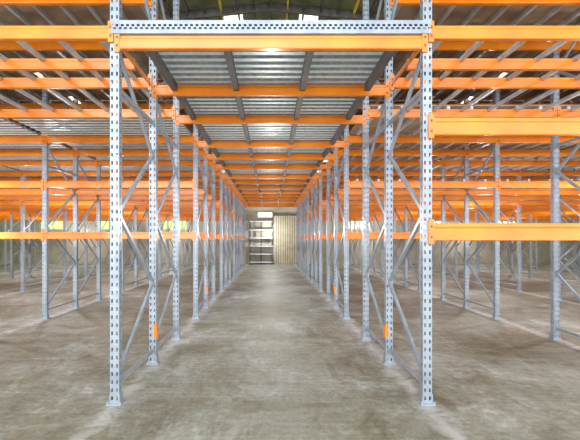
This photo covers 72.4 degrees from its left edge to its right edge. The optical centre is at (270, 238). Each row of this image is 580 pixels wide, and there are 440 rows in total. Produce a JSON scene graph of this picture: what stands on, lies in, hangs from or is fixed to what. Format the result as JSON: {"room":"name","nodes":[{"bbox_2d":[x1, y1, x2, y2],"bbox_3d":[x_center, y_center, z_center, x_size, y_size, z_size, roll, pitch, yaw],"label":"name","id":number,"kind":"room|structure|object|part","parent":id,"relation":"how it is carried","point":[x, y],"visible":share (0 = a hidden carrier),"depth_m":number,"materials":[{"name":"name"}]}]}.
{"room":"warehouse","nodes":[
{"label":"warehouse","id":0,"kind":"room"},
{"bbox_2d":[32,0,509,96],"bbox_3d":[0.000,-6.182,8.800,34.000,1.940,27.600,0,0,0],"label":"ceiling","id":1,"kind":"structure","parent":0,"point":[270,7],"depth_m":11.96,"materials":[{"name":"metal"}]},
{"bbox_2d":[0,160,564,263],"bbox_3d":[0.000,-2.572,22.700,33.600,8.000,0.200,0,0,0],"label":"wall","id":2,"kind":"structure","parent":0,"point":[55,253],"depth_m":22.60,"materials":[{"name":"corrugated painted metal"}]},
{"bbox_2d":[40,221,62,229],"bbox_3d":[-12.450,-0.872,22.680,1.500,0.700,0.080,0,0,0],"label":"window","id":3,"kind":"structure","parent":2,"relation":"in","point":[53,221],"depth_m":22.64,"materials":[{"name":"glass"}]},
{"bbox_2d":[274,214,296,263],"bbox_3d":[0.850,0.003,22.525,1.400,2.810,0.110,0,0,0],"label":"door","id":4,"kind":"structure","parent":2,"relation":"in","point":[285,224],"depth_m":22.50,"materials":[{"name":"metal"}]},
{"bbox_2d":[0,264,579,439],"bbox_3d":[0.000,1.528,8.800,33.600,0.200,27.600,0,0,0],"label":"floor","id":5,"kind":"structure","parent":0,"point":[270,358],"depth_m":4.51,"materials":[{"name":"concrete"}]},
{"bbox_2d":[249,221,271,264],"bbox_3d":[-0.560,0.203,22.305,1.280,2.450,0.530,0,0,0],"label":"metal shelving","id":6,"kind":"object","parent":5,"relation":"on","point":[260,232],"visible":0.96,"depth_m":22.55,"materials":[{"name":"metal"}]},
{"bbox_2d":[0,179,578,269],"bbox_3d":[0.000,-1.057,19.190,29.828,4.970,2.316,0,0,0],"label":"rack","id":7,"kind":"object","parent":5,"relation":"on","point":[251,203],"visible":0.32,"depth_m":19.14,"materials":[{"name":"metal"}]},
{"bbox_3d":[-12.150,-1.057,18.090,0.128,4.970,0.116,0,0,0],"label":"upright post","id":8,"kind":"part","parent":7,"relation":"part of","materials":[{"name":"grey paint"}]},
{"bbox_3d":[-12.150,-1.057,19.190,0.128,4.970,0.116,0,0,0],"label":"upright post","id":9,"kind":"part","parent":7,"relation":"part of","materials":[{"name":"grey metal"}]},
{"bbox_3d":[-12.150,-1.057,20.290,0.128,4.970,0.116,0,0,0],"label":"upright post","id":10,"kind":"part","parent":7,"relation":"part of","materials":[{"name":"grey metal"}]},
{"bbox_3d":[-9.450,-1.057,20.290,0.128,4.970,0.116,0,0,0],"label":"upright post","id":11,"kind":"part","parent":7,"relation":"part of","materials":[{"name":"grey metal"}]},
{"bbox_3d":[-6.750,-1.057,19.190,0.128,4.970,0.116,0,0,0],"label":"upright post","id":12,"kind":"part","parent":7,"relation":"part of","materials":[{"name":"grey metal"}]},
{"bbox_3d":[-4.050,-1.057,18.090,0.128,4.970,0.116,0,0,0],"label":"upright post","id":13,"kind":"part","parent":7,"relation":"part of","materials":[{"name":"grey metal"}]},
{"bbox_3d":[-4.050,-1.057,19.190,0.128,4.970,0.116,0,0,0],"label":"upright post","id":14,"kind":"part","parent":7,"relation":"part of","materials":[{"name":"grey metal"}]},
{"bbox_3d":[-4.050,-1.057,20.290,0.128,4.970,0.116,0,0,0],"label":"upright post","id":15,"kind":"part","parent":7,"relation":"part of","materials":[{"name":"grey metal"}]},
{"bbox_3d":[-1.350,-1.057,18.090,0.128,4.970,0.116,0,0,0],"label":"upright post","id":16,"kind":"part","parent":7,"relation":"part of","materials":[{"name":"grey metal"}]},
{"bbox_3d":[-1.350,-1.057,19.190,0.128,4.970,0.116,0,0,0],"label":"upright post","id":17,"kind":"part","parent":7,"relation":"part of","materials":[{"name":"grey metal"}]},
{"bbox_3d":[-1.350,-1.057,20.290,0.128,4.970,0.116,0,0,0],"label":"upright post","id":18,"kind":"part","parent":7,"relation":"part of","materials":[{"name":"grey metal"}]},
{"bbox_3d":[1.350,-1.057,20.290,0.128,4.970,0.116,0,0,0],"label":"upright post","id":19,"kind":"part","parent":7,"relation":"part of","materials":[{"name":"grey metal"}]},
{"bbox_3d":[1.350,-1.057,19.190,0.128,4.970,0.116,0,0,0],"label":"upright post","id":20,"kind":"part","parent":7,"relation":"part of","materials":[{"name":"grey metal"}]},
{"bbox_3d":[1.350,-1.057,18.090,0.128,4.970,0.116,0,0,0],"label":"upright post","id":21,"kind":"part","parent":7,"relation":"part of","materials":[{"name":"grey metal"}]},
{"bbox_3d":[4.050,-1.057,20.290,0.128,4.970,0.116,0,0,0],"label":"upright post","id":22,"kind":"part","parent":7,"relation":"part of","materials":[{"name":"grey metal"}]},
{"bbox_3d":[4.050,-1.057,19.190,0.128,4.970,0.116,0,0,0],"label":"upright post","id":23,"kind":"part","parent":7,"relation":"part of","materials":[{"name":"grey metal"}]},
{"bbox_3d":[4.050,-1.057,18.090,0.128,4.970,0.116,0,0,0],"label":"upright post","id":24,"kind":"part","parent":7,"relation":"part of","materials":[{"name":"grey metal"}]},
{"bbox_3d":[6.750,-1.057,19.190,0.128,4.970,0.116,0,0,0],"label":"upright post","id":25,"kind":"part","parent":7,"relation":"part of","materials":[{"name":"grey metal"}]},
{"bbox_3d":[12.150,-1.057,20.290,0.128,4.970,0.116,0,0,0],"label":"upright post","id":26,"kind":"part","parent":7,"relation":"part of","materials":[{"name":"grey metal"}]},
{"bbox_3d":[12.150,-1.057,19.190,0.128,4.970,0.116,0,0,0],"label":"upright post","id":27,"kind":"part","parent":7,"relation":"part of","materials":[{"name":"grey metal"}]},
{"bbox_3d":[12.150,-1.057,18.090,0.128,4.970,0.116,0,0,0],"label":"upright post","id":28,"kind":"part","parent":7,"relation":"part of","materials":[{"name":"grey metal"}]},
{"bbox_3d":[14.850,-1.057,19.190,0.128,4.970,0.116,0,0,0],"label":"upright post","id":29,"kind":"part","parent":7,"relation":"part of","materials":[{"name":"grey metal"}]},
{"bbox_2d":[0,0,579,405],"bbox_3d":[0.000,-1.057,5.247,29.828,4.970,3.718,0,0,0],"label":"rack","id":30,"kind":"object","parent":5,"relation":"on","point":[248,81],"visible":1,"depth_m":4.50,"materials":[{"name":"metal"}]},
{"bbox_3d":[-5.400,-1.863,6.378,2.560,0.035,1.456,0,0,0],"label":"deck panel","id":31,"kind":"part","parent":30,"relation":"part of","materials":[{"name":"metal"}]},
{"bbox_3d":[-2.700,-1.863,6.378,2.560,0.035,1.456,0,0,0],"label":"deck panel","id":32,"kind":"part","parent":30,"relation":"part of","materials":[{"name":"metal"}]},
{"bbox_3d":[-1.350,-1.057,3.450,0.128,4.970,0.116,0,0,0],"label":"upright post","id":33,"kind":"part","parent":30,"relation":"part of","materials":[{"name":"grey metal"}]},
{"bbox_3d":[-1.350,-1.057,4.550,0.128,4.970,0.116,0,0,0],"label":"upright post","id":34,"kind":"part","parent":30,"relation":"part of","materials":[{"name":"grey metal"}]},
{"bbox_3d":[-1.350,-1.057,5.650,0.128,4.970,0.116,0,0,0],"label":"upright post","id":35,"kind":"part","parent":30,"relation":"part of","materials":[{"name":"grey metal"}]},
{"bbox_3d":[-0.745,-1.778,3.998,0.650,0.035,1.096,0,0,0],"label":"deck panel","id":36,"kind":"part","parent":30,"relation":"part of","materials":[{"name":"metal"}]},
{"bbox_3d":[-0.745,-1.778,5.098,0.650,0.035,1.096,0,0,0],"label":"deck panel","id":37,"kind":"part","parent":30,"relation":"part of","materials":[{"name":"metal"}]},
{"bbox_3d":[-0.745,-1.778,6.378,0.650,0.035,1.456,0,0,0],"label":"deck panel","id":38,"kind":"part","parent":30,"relation":"part of","materials":[{"name":"metal"}]},
{"bbox_3d":[-0.020,-1.778,5.098,0.700,0.035,1.096,0,0,0],"label":"deck panel","id":39,"kind":"part","parent":30,"relation":"part of","materials":[{"name":"metal"}]},
{"bbox_3d":[-0.020,-1.778,3.998,0.700,0.035,1.096,0,0,0],"label":"deck panel","id":40,"kind":"part","parent":30,"relation":"part of","materials":[{"name":"metal"}]},
{"bbox_3d":[-0.020,-1.778,6.378,0.700,0.035,1.456,0,0,0],"label":"deck panel","id":41,"kind":"part","parent":30,"relation":"part of","materials":[{"name":"metal"}]},
{"bbox_3d":[0.725,-1.778,6.378,0.690,0.035,1.456,0,0,0],"label":"deck panel","id":42,"kind":"part","parent":30,"relation":"part of","materials":[{"name":"metal"}]},
{"bbox_3d":[0.725,-1.778,5.098,0.690,0.035,1.096,0,0,0],"label":"deck panel","id":43,"kind":"part","parent":30,"relation":"part of","materials":[{"name":"metal"}]},
{"bbox_3d":[0.725,-1.778,3.998,0.690,0.035,1.096,0,0,0],"label":"deck panel","id":44,"kind":"part","parent":30,"relation":"part of","materials":[{"name":"metal"}]},
{"bbox_3d":[1.350,-1.057,5.650,0.128,4.970,0.116,0,0,0],"label":"upright post","id":45,"kind":"part","parent":30,"relation":"part of","materials":[{"name":"grey metal"}]},
{"bbox_3d":[1.350,-1.057,4.550,0.128,4.970,0.116,0,0,0],"label":"upright post","id":46,"kind":"part","parent":30,"relation":"part of","materials":[{"name":"grey metal"}]},
{"bbox_3d":[1.350,-1.057,3.450,0.128,4.970,0.116,0,0,0],"label":"upright post","id":47,"kind":"part","parent":30,"relation":"part of","materials":[{"name":"grey metal"}]},
{"bbox_3d":[4.050,-1.057,5.650,0.128,4.970,0.116,0,0,0],"label":"upright post","id":48,"kind":"part","parent":30,"relation":"part of","materials":[{"name":"grey metal"}]},
{"bbox_2d":[0,75,579,318],"bbox_3d":[0.000,-1.057,8.909,29.828,4.970,3.714,0,0,0],"label":"rack","id":49,"kind":"object","parent":5,"relation":"on","point":[46,153],"visible":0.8,"depth_m":8.16,"materials":[{"name":"orange metal"}]},
{"bbox_3d":[-8.100,-1.863,10.038,2.560,0.035,1.456,0,0,0],"label":"deck panel","id":50,"kind":"part","parent":49,"relation":"part of","materials":[{"name":"metal"}]},
{"bbox_3d":[-5.400,-1.863,7.658,2.560,0.035,1.096,0,0,0],"label":"deck panel","id":51,"kind":"part","parent":49,"relation":"part of","materials":[{"name":"metal"}]},
{"bbox_3d":[-4.050,-1.057,7.110,0.128,4.970,0.116,0,0,0],"label":"upright post","id":52,"kind":"part","parent":49,"relation":"part of","materials":[{"name":"grey metal"}]},
{"bbox_3d":[-5.400,-1.863,8.758,2.560,0.035,1.096,0,0,0],"label":"deck panel","id":53,"kind":"part","parent":49,"relation":"part of","materials":[{"name":"metal"}]},
{"bbox_3d":[-5.400,-1.863,10.038,2.560,0.035,1.456,0,0,0],"label":"deck panel","id":54,"kind":"part","parent":49,"relation":"part of","materials":[{"name":"metal"}]},
{"bbox_3d":[-4.050,-1.057,8.210,0.128,4.970,0.116,0,0,0],"label":"upright post","id":55,"kind":"part","parent":49,"relation":"part of","materials":[{"name":"grey metal"}]},
{"bbox_3d":[-4.050,-1.057,9.310,0.128,4.970,0.116,0,0,0],"label":"upright post","id":56,"kind":"part","parent":49,"relation":"part of","materials":[{"name":"grey metal"}]},
{"bbox_3d":[-2.700,-1.863,7.658,2.560,0.035,1.096,0,0,0],"label":"deck panel","id":57,"kind":"part","parent":49,"relation":"part of","materials":[{"name":"metal"}]},
{"bbox_3d":[-2.700,-1.863,8.758,2.560,0.035,1.096,0,0,0],"label":"deck panel","id":58,"kind":"part","parent":49,"relation":"part of","materials":[{"name":"metal"}]},
{"bbox_3d":[-2.700,-1.863,10.038,2.560,0.035,1.456,0,0,0],"label":"deck panel","id":59,"kind":"part","parent":49,"relation":"part of","materials":[{"name":"metal"}]},
{"bbox_3d":[-1.350,-1.057,7.110,0.128,4.970,0.116,0,0,0],"label":"upright post","id":60,"kind":"part","parent":49,"relation":"part of","materials":[{"name":"grey metal"}]},
{"bbox_3d":[-1.350,-1.057,8.210,0.128,4.970,0.116,0,0,0],"label":"upright post","id":61,"kind":"part","parent":49,"relation":"part of","materials":[{"name":"grey metal"}]},
{"bbox_3d":[-1.350,-1.057,9.310,0.128,4.970,0.116,0,0,0],"label":"upright post","id":62,"kind":"part","parent":49,"relation":"part of","materials":[{"name":"grey metal"}]},
{"bbox_3d":[-0.745,-1.778,7.658,0.650,0.035,1.096,0,0,0],"label":"deck panel","id":63,"kind":"part","parent":49,"relation":"part of","materials":[{"name":"metal"}]},
{"bbox_3d":[-0.745,-1.778,8.758,0.650,0.035,1.096,0,0,0],"label":"deck panel","id":64,"kind":"part","parent":49,"relation":"part of","materials":[{"name":"metal"}]},
{"bbox_3d":[-0.745,-1.778,10.038,0.650,0.035,1.456,0,0,0],"label":"deck panel","id":65,"kind":"part","parent":49,"relation":"part of","materials":[{"name":"metal"}]},
{"bbox_3d":[-0.020,-1.778,7.658,0.700,0.035,1.096,0,0,0],"label":"deck panel","id":66,"kind":"part","parent":49,"relation":"part of","materials":[{"name":"metal"}]},
{"bbox_3d":[-0.020,-1.778,10.038,0.700,0.035,1.456,0,0,0],"label":"deck panel","id":67,"kind":"part","parent":49,"relation":"part of","materials":[{"name":"metal"}]},
{"bbox_3d":[-0.020,-1.778,8.758,0.700,0.035,1.096,0,0,0],"label":"deck panel","id":68,"kind":"part","parent":49,"relation":"part of","materials":[{"name":"metal"}]},
{"bbox_3d":[0.725,-1.778,10.038,0.690,0.035,1.456,0,0,0],"label":"deck panel","id":69,"kind":"part","parent":49,"relation":"part of","materials":[{"name":"metal"}]},
{"bbox_3d":[0.725,-1.778,8.758,0.690,0.035,1.096,0,0,0],"label":"deck panel","id":70,"kind":"part","parent":49,"relation":"part of","materials":[{"name":"metal"}]},
{"bbox_3d":[0.725,-1.778,7.658,0.690,0.035,1.096,0,0,0],"label":"deck panel","id":71,"kind":"part","parent":49,"relation":"part of","materials":[{"name":"metal"}]},
{"bbox_3d":[1.350,-1.057,9.310,0.128,4.970,0.116,0,0,0],"label":"upright post","id":72,"kind":"part","parent":49,"relation":"part of","materials":[{"name":"grey metal"}]},
{"bbox_3d":[1.350,-1.057,8.210,0.128,4.970,0.116,0,0,0],"label":"upright post","id":73,"kind":"part","parent":49,"relation":"part of","materials":[{"name":"grey metal"}]},
{"bbox_3d":[1.350,-1.057,7.110,0.128,4.970,0.116,0,0,0],"label":"upright post","id":74,"kind":"part","parent":49,"relation":"part of","materials":[{"name":"grey metal"}]},
{"bbox_3d":[4.050,-1.057,9.310,0.128,4.970,0.116,0,0,0],"label":"upright post","id":75,"kind":"part","parent":49,"relation":"part of","materials":[{"name":"grey metal"}]},
{"bbox_3d":[4.050,-1.057,8.210,0.128,4.970,0.116,0,0,0],"label":"upright post","id":76,"kind":"part","parent":49,"relation":"part of","materials":[{"name":"grey metal"}]},
{"bbox_3d":[4.050,-1.057,7.110,0.128,4.970,0.116,0,0,0],"label":"upright post","id":77,"kind":"part","parent":49,"relation":"part of","materials":[{"name":"grey metal"}]},
{"bbox_3d":[6.750,-1.057,9.310,0.128,4.970,0.116,0,0,0],"label":"upright post","id":78,"kind":"part","parent":49,"relation":"part of","materials":[{"name":"grey metal"}]},
{"bbox_2d":[0,133,579,291],"bbox_3d":[0.000,-1.057,12.569,29.828,4.970,3.714,0,0,0],"label":"rack","id":79,"kind":"object","parent":5,"relation":"on","point":[243,182],"visible":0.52,"depth_m":11.82,"materials":[{"name":"metal"}]},
{"bbox_3d":[-8.100,-1.863,11.318,2.560,0.035,1.096,0,0,0],"label":"deck panel","id":80,"kind":"part","parent":79,"relation":"part of","materials":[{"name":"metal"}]},
{"bbox_3d":[-6.750,-1.057,10.770,0.128,4.970,0.116,0,0,0],"label":"upright post","id":81,"kind":"part","parent":79,"relation":"part of","materials":[{"name":"grey metal"}]},
{"bbox_3d":[-6.750,-1.057,12.970,0.128,4.970,0.116,0,0,0],"label":"upright post","id":82,"kind":"part","parent":79,"relation":"part of","materials":[{"name":"grey metal"}]},
{"bbox_3d":[-5.400,-1.863,11.318,2.560,0.035,1.096,0,0,0],"label":"deck panel","id":83,"kind":"part","parent":79,"relation":"part of","materials":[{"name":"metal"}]},
{"bbox_3d":[-4.050,-1.057,10.770,0.128,4.970,0.116,0,0,0],"label":"upright post","id":84,"kind":"part","parent":79,"relation":"part of","materials":[{"name":"grey metal"}]},
{"bbox_3d":[-4.050,-1.057,11.870,0.128,4.970,0.116,0,0,0],"label":"upright post","id":85,"kind":"part","parent":79,"relation":"part of","materials":[{"name":"grey metal"}]},
{"bbox_3d":[-4.050,-1.057,12.970,0.128,4.970,0.116,0,0,0],"label":"upright post","id":86,"kind":"part","parent":79,"relation":"part of","materials":[{"name":"grey metal"}]},
{"bbox_3d":[-2.700,-1.863,11.318,2.560,0.035,1.096,0,0,0],"label":"deck panel","id":87,"kind":"part","parent":79,"relation":"part of","materials":[{"name":"metal"}]},
{"bbox_3d":[-2.700,-1.863,13.698,2.560,0.035,1.456,0,0,0],"label":"deck panel","id":88,"kind":"part","parent":79,"relation":"part of","materials":[{"name":"metal"}]},
{"bbox_3d":[-1.350,-1.057,10.770,0.128,4.970,0.116,0,0,0],"label":"upright post","id":89,"kind":"part","parent":79,"relation":"part of","materials":[{"name":"grey metal"}]},
{"bbox_3d":[-1.350,-1.057,11.870,0.128,4.970,0.116,0,0,0],"label":"upright post","id":90,"kind":"part","parent":79,"relation":"part of","materials":[{"name":"grey metal"}]},
{"bbox_3d":[-1.350,-1.057,12.970,0.128,4.970,0.116,0,0,0],"label":"upright post","id":91,"kind":"part","parent":79,"relation":"part of","materials":[{"name":"grey metal"}]},
{"bbox_3d":[-0.745,-1.778,13.698,0.650,0.035,1.456,0,0,0],"label":"deck panel","id":92,"kind":"part","parent":79,"relation":"part of","materials":[{"name":"metal"}]},
{"bbox_3d":[-0.020,-1.778,13.698,0.700,0.035,1.456,0,0,0],"label":"deck panel","id":93,"kind":"part","parent":79,"relation":"part of","materials":[{"name":"metal"}]},
{"bbox_3d":[0.725,-1.778,13.698,0.690,0.035,1.456,0,0,0],"label":"deck panel","id":94,"kind":"part","parent":79,"relation":"part of","materials":[{"name":"metal"}]},
{"bbox_3d":[1.350,-1.057,12.970,0.128,4.970,0.116,0,0,0],"label":"upright post","id":95,"kind":"part","parent":79,"relation":"part of","materials":[{"name":"grey metal"}]},
{"bbox_3d":[1.350,-1.057,11.870,0.128,4.970,0.116,0,0,0],"label":"upright post","id":96,"kind":"part","parent":79,"relation":"part of","materials":[{"name":"grey metal"}]},
{"bbox_3d":[1.350,-1.057,10.770,0.128,4.970,0.116,0,0,0],"label":"upright post","id":97,"kind":"part","parent":79,"relation":"part of","materials":[{"name":"grey metal"}]},
{"bbox_3d":[4.050,-1.057,12.970,0.128,4.970,0.116,0,0,0],"label":"upright post","id":98,"kind":"part","parent":79,"relation":"part of","materials":[{"name":"grey metal"}]},
{"bbox_3d":[4.050,-1.057,11.870,0.128,4.970,0.116,0,0,0],"label":"upright post","id":99,"kind":"part","parent":79,"relation":"part of","materials":[{"name":"grey metal"}]},
{"bbox_3d":[4.050,-1.057,10.770,0.128,4.970,0.116,0,0,0],"label":"upright post","id":100,"kind":"part","parent":79,"relation":"part of","materials":[{"name":"grey metal"}]},
{"bbox_3d":[6.750,-1.057,12.970,0.128,4.970,0.116,0,0,0],"label":"upright post","id":101,"kind":"part","parent":79,"relation":"part of","materials":[{"name":"grey metal"}]},
{"bbox_3d":[6.750,-1.057,10.770,0.128,4.970,0.116,0,0,0],"label":"upright post","id":102,"kind":"part","parent":79,"relation":"part of","materials":[{"name":"grey metal"}]},
{"bbox_2d":[0,162,579,277],"bbox_3d":[0.000,-1.057,16.229,29.828,4.970,3.714,0,0,0],"label":"rack","id":103,"kind":"object","parent":5,"relation":"on","point":[245,195],"visible":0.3,"depth_m":15.48,"materials":[{"name":"metal"}]},
{"bbox_3d":[-9.450,-1.057,14.430,0.128,4.970,0.116,0,0,0],"label":"upright post","id":104,"kind":"part","parent":103,"relation":"part of","materials":[{"name":"grey metal"}]},
{"bbox_3d":[-9.450,-1.057,15.530,0.128,4.970,0.116,0,0,0],"label":"upright post","id":105,"kind":"part","parent":103,"relation":"part of","materials":[{"name":"grey metal"}]},
{"bbox_3d":[-6.750,-1.057,14.430,0.128,4.970,0.116,0,0,0],"label":"upright post","id":106,"kind":"part","parent":103,"relation":"part of","materials":[{"name":"grey metal"}]},
{"bbox_3d":[-6.750,-1.057,16.630,0.128,4.970,0.116,0,0,0],"label":"upright post","id":107,"kind":"part","parent":103,"relation":"part of","materials":[{"name":"grey metal"}]},
{"bbox_3d":[-4.050,-1.057,14.430,0.128,4.970,0.116,0,0,0],"label":"upright post","id":108,"kind":"part","parent":103,"relation":"part of","materials":[{"name":"grey metal"}]},
{"bbox_3d":[-4.050,-1.057,15.530,0.128,4.970,0.116,0,0,0],"label":"upright post","id":109,"kind":"part","parent":103,"relation":"part of","materials":[{"name":"grey metal"}]},
{"bbox_3d":[-1.350,-1.057,14.430,0.128,4.970,0.116,0,0,0],"label":"upright post","id":110,"kind":"part","parent":103,"relation":"part of","materials":[{"name":"grey metal"}]},
{"bbox_3d":[-1.350,-1.057,15.530,0.128,4.970,0.116,0,0,0],"label":"upright post","id":111,"kind":"part","parent":103,"relation":"part of","materials":[{"name":"grey metal"}]},
{"bbox_3d":[-1.350,-1.057,16.630,0.128,4.970,0.116,0,0,0],"label":"upright post","id":112,"kind":"part","parent":103,"relation":"part of","materials":[{"name":"grey metal"}]},
{"bbox_3d":[1.350,-1.057,16.630,0.128,4.970,0.116,0,0,0],"label":"upright post","id":113,"kind":"part","parent":103,"relation":"part of","materials":[{"name":"grey metal"}]},
{"bbox_3d":[1.350,-1.057,15.530,0.128,4.970,0.116,0,0,0],"label":"upright post","id":114,"kind":"part","parent":103,"relation":"part of","materials":[{"name":"grey metal"}]},
{"bbox_3d":[1.350,-1.057,14.430,0.128,4.970,0.116,0,0,0],"label":"upright post","id":115,"kind":"part","parent":103,"relation":"part of","materials":[{"name":"grey metal"}]},
{"bbox_3d":[4.050,-1.057,15.530,0.128,4.970,0.116,0,0,0],"label":"upright post","id":116,"kind":"part","parent":103,"relation":"part of","materials":[{"name":"grey metal"}]},
{"bbox_3d":[4.050,-1.057,14.430,0.128,4.970,0.116,0,0,0],"label":"upright post","id":117,"kind":"part","parent":103,"relation":"part of","materials":[{"name":"grey metal"}]},
{"bbox_3d":[6.750,-1.057,16.630,0.128,4.970,0.116,0,0,0],"label":"upright post","id":118,"kind":"part","parent":103,"relation":"part of","materials":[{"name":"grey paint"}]},
{"bbox_3d":[6.750,-1.057,14.430,0.128,4.970,0.116,0,0,0],"label":"upright post","id":119,"kind":"part","parent":103,"relation":"part of","materials":[{"name":"grey metal"}]},
{"bbox_3d":[9.450,-1.057,15.530,0.128,4.970,0.116,0,0,0],"label":"upright post","id":120,"kind":"part","parent":103,"relation":"part of","materials":[{"name":"grey metal"}]},
{"bbox_3d":[9.450,-1.057,14.430,0.128,4.970,0.116,0,0,0],"label":"upright post","id":121,"kind":"part","parent":103,"relation":"part of","materials":[{"name":"grey metal"}]},
{"bbox_3d":[12.150,-1.057,15.530,0.128,4.970,0.116,0,0,0],"label":"upright post","id":122,"kind":"part","parent":103,"relation":"part of","materials":[{"name":"grey metal"}]},
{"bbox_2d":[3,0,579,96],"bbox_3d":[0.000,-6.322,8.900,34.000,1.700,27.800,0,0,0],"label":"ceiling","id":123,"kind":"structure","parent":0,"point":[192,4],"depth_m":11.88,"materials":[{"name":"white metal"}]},
{"bbox_2d":[565,220,575,263],"bbox_3d":[16.900,-2.072,8.800,0.200,7.000,27.600,0,0,0],"label":"wall","id":124,"kind":"structure","parent":0,"point":[572,253],"depth_m":22.14,"materials":[{"name":"paint"}]}
]}

